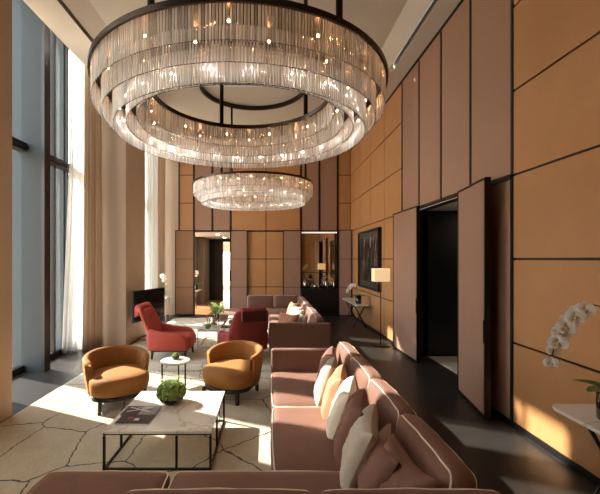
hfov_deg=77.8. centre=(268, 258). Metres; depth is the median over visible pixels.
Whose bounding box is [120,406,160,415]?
magazine
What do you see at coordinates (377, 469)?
throw pillow
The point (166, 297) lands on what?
console table
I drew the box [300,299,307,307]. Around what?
cushion
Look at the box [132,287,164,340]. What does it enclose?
television
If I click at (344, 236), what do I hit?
door
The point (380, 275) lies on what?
floor lamp
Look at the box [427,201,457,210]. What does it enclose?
ceiling
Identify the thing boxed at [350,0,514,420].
trim
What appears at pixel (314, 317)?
cushion
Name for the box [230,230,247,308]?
wall panel
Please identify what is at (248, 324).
armchair
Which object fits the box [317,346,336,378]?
throw pillow
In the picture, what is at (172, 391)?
potted succulent
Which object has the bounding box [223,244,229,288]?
window
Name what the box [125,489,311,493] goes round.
cushion
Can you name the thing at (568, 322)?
potted orchid
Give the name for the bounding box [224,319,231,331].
side table
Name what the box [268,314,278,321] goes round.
seat cushion
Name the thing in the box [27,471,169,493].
seat cushion
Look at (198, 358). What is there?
rug
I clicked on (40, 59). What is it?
window
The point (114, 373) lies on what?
armchair
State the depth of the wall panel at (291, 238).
13.80 m
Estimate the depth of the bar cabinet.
13.60 m
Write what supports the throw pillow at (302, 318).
on the sectional sofa at (315, 333)
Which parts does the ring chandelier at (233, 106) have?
hanging rod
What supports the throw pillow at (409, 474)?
on the sectional sofa at (303, 461)
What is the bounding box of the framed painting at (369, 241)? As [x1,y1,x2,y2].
[358,227,381,291]
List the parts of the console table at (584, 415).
leg, leg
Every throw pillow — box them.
[278,311,299,322]
[286,302,299,313]
[289,304,301,314]
[292,308,303,314]
[296,311,307,322]
[314,357,337,405]
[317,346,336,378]
[321,364,346,418]
[326,375,356,439]
[334,388,367,464]
[340,404,378,488]
[357,422,401,488]
[379,432,439,488]
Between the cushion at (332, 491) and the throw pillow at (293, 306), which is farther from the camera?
the throw pillow at (293, 306)
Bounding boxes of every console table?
[165,296,170,322]
[342,298,369,327]
[552,404,599,493]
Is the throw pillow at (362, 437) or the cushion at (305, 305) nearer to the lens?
the throw pillow at (362, 437)
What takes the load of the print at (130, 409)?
on the magazine at (138, 410)
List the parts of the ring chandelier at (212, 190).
plate, glass rod, hanging rod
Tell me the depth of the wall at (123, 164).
8.92 m
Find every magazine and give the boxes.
[115,414,155,424]
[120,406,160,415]
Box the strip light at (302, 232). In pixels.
[302,232,336,232]
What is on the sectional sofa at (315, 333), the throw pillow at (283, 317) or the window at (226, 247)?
the throw pillow at (283, 317)
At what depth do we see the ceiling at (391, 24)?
6.93 m
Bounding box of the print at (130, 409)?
[127,407,152,411]
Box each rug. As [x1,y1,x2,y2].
[0,370,270,493]
[132,318,270,369]
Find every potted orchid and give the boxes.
[160,273,167,292]
[195,270,201,289]
[346,283,369,303]
[543,302,599,419]
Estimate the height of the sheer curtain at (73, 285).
6.985 m
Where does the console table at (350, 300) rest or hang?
on the floor
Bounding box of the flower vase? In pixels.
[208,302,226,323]
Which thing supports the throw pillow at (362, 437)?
on the sectional sofa at (303, 461)
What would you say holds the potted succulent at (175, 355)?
on the side table at (182, 360)
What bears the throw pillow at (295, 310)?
on the sectional sofa at (315, 333)
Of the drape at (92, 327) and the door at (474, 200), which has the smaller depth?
the door at (474, 200)
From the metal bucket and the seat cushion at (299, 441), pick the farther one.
the metal bucket
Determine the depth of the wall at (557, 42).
4.48 m
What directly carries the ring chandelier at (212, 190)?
hanging from the ceiling at (391, 24)
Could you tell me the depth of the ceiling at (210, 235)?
16.06 m
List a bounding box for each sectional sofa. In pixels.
[25,341,500,493]
[219,295,330,355]
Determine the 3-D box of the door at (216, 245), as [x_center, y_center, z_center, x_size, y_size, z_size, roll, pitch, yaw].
[-2.090,0.540,18.980,1.980,3.120,0.240,0,0,0]
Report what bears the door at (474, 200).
in the wall at (557, 42)
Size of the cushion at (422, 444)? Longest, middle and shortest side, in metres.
0.886 x 0.486 x 0.241 m
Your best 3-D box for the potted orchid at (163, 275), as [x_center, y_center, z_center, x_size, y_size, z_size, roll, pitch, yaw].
[-3.640,0.884,12.500,0.578,0.792,0.578,0,0,-7]
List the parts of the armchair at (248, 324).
armrest, backrest, armrest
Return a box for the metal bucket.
[209,316,216,326]
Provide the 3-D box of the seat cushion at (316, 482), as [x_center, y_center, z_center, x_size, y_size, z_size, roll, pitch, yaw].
[0.130,1.740,2.350,1.753,0.251,1.091,0,0,0]
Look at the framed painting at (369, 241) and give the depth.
11.05 m
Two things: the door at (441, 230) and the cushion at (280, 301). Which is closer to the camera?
the door at (441, 230)
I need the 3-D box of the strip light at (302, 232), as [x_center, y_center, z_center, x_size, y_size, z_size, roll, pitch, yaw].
[1.890,-1.000,13.950,1.320,0.060,0.040,0,0,0]
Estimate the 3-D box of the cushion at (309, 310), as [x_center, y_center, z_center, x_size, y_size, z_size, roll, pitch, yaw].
[1.016,1.429,8.960,0.239,0.464,0.903,10,0,0]
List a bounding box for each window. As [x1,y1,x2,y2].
[12,0,68,376]
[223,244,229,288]
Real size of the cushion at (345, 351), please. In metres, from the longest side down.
0.884 x 0.485 x 0.241 m
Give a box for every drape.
[82,65,102,350]
[158,151,164,287]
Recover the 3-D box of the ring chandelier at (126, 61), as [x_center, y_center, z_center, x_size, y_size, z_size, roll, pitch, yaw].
[-0.280,-2.737,3.870,2.908,2.985,2.908,0,0,17]
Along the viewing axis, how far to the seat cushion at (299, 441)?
3.29 m
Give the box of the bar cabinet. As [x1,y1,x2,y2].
[301,288,337,315]
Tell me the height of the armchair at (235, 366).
0.740 m
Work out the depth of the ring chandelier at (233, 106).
10.02 m
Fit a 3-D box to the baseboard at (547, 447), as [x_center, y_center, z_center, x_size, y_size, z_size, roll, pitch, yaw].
[3.061,2.065,4.950,0.038,0.070,17.900,0,0,0]
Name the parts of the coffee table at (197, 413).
leg, leg, leg, leg, leg, leg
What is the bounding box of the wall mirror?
[302,233,336,287]
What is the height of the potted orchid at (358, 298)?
0.625 m
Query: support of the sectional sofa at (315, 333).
on the rug at (198, 358)
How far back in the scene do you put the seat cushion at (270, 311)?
11.43 m
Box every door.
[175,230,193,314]
[210,239,229,299]
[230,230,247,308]
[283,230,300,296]
[338,230,351,315]
[393,206,419,361]
[426,215,457,355]
[458,177,490,418]
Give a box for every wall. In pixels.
[0,0,144,421]
[165,150,350,314]
[195,237,209,303]
[351,0,599,477]
[425,211,457,214]
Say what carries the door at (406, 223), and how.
in the wall at (557, 42)
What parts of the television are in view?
casing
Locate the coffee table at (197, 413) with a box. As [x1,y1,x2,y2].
[103,391,224,470]
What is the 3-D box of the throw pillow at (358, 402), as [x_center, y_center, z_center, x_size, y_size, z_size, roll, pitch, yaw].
[0.706,1.421,3.151,0.284,0.523,0.545,0,0,20]
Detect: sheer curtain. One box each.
[62,51,83,353]
[145,144,157,288]
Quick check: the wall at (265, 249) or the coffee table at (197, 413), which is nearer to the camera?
the coffee table at (197, 413)
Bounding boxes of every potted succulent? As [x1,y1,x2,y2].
[156,375,186,404]
[172,352,179,359]
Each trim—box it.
[178,150,338,314]
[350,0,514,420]
[420,212,425,354]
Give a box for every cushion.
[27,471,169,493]
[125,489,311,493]
[169,471,341,493]
[219,309,239,319]
[247,295,273,308]
[266,309,286,313]
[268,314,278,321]
[268,320,277,330]
[270,372,316,411]
[270,407,340,470]
[274,295,297,308]
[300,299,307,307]
[302,303,311,314]
[305,307,316,322]
[309,312,323,322]
[321,489,500,493]
[336,341,360,374]
[347,356,382,390]
[367,378,415,431]
[396,414,475,488]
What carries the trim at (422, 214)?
attached to the wall at (557, 42)
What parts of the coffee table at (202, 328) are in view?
rail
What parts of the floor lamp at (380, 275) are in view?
lamp shade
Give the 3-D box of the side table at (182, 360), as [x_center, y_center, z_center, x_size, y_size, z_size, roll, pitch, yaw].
[-1.530,1.865,6.050,0.470,0.430,0.470,0,0,0]
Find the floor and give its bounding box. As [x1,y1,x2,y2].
[0,289,599,493]
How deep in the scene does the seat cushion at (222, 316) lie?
11.15 m
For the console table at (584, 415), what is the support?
on the floor
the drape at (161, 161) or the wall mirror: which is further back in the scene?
the wall mirror
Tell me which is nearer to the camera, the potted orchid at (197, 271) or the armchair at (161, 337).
the armchair at (161, 337)
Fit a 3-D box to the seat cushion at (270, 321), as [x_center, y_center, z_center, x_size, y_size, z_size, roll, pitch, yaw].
[0.500,1.742,9.399,1.053,0.248,1.170,0,0,0]
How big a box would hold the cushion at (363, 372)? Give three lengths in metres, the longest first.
0.887 x 0.484 x 0.239 m
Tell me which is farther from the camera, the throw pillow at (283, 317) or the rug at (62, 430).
the throw pillow at (283, 317)
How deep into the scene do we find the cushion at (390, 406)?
3.16 m
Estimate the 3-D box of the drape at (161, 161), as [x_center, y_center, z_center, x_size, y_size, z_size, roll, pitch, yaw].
[-3.934,-1.407,13.514,0.111,6.985,0.392,0,0,22]
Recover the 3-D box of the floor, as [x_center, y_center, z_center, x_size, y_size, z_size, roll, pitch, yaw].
[0.500,2.150,13.000,13.000,0.101,34.000,0,0,0]
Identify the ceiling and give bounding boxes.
[23,0,460,149]
[195,232,229,243]
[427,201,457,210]
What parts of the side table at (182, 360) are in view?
leg, leg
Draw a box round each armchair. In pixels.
[82,345,149,415]
[134,302,195,359]
[202,340,263,405]
[217,307,268,349]
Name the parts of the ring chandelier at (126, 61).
glass rod, glass rod, glass rod, glass rod, glass rod, glass rod, glass rod, glass rod, glass rod, glass rod, pendant bulb, glass rod, glass rod, glass rod, glass rod, glass rod, glass rod, hanging rod, glass rod, glass rod, glass rod, glass rod, glass rod, glass rod, glass rod, glass rod, glass rod, glass rod, glass rod, hanging rod, glass rod, bulb, glass rod, glass rod, glass rod, glass rod, glass rod, glass rod, glass rod, glass rod, glass rod, glass rod, glass rod, glass rod, glass rod, glass rod, hanging rod, glass rod, glass rod, glass rod, glass rod, glass rod, glass rod, glass rod, glass rod, glass rod, glass rod, glass rod, hanging rod, glass rod, glass rod, glass rod, glass rod, glass rod, glass rod, glass rod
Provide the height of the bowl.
0.122 m
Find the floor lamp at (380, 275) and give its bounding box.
[371,268,390,346]
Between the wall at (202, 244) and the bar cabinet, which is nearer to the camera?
the bar cabinet
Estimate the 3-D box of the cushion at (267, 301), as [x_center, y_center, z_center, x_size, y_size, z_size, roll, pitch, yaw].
[-0.280,1.420,12.215,0.903,0.484,0.242,0,-10,0]
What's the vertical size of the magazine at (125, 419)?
0.018 m
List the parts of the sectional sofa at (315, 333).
armrest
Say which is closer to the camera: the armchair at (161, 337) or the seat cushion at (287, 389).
the seat cushion at (287, 389)
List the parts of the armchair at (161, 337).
backrest, armrest, armrest, seat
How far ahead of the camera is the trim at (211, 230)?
13.88 m
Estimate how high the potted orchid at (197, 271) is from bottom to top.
0.838 m
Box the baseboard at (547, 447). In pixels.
[352,314,599,485]
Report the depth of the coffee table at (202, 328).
8.84 m
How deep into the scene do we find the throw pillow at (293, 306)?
9.57 m
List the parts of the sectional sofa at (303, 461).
armrest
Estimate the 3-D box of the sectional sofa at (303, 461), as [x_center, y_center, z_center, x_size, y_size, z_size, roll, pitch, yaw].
[-0.214,1.627,3.585,3.048,0.903,3.930,0,0,0]
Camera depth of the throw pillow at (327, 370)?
4.16 m
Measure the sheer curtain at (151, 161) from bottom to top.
6.985 m
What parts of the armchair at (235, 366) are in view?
seat, backrest, leg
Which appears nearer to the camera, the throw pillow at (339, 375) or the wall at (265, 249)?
the throw pillow at (339, 375)
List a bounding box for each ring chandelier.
[87,0,387,168]
[192,163,313,211]
[199,85,303,123]
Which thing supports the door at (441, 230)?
in the wall at (427, 212)
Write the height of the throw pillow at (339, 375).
0.502 m
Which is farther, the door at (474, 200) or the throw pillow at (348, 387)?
the door at (474, 200)
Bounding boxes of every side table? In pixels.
[160,356,189,384]
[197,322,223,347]
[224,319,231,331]
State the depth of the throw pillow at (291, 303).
10.29 m
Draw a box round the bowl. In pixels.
[158,393,183,404]
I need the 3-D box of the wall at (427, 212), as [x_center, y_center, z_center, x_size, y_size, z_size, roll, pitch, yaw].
[5.210,0.400,6.400,3.580,3.400,3.800,0,0,0]

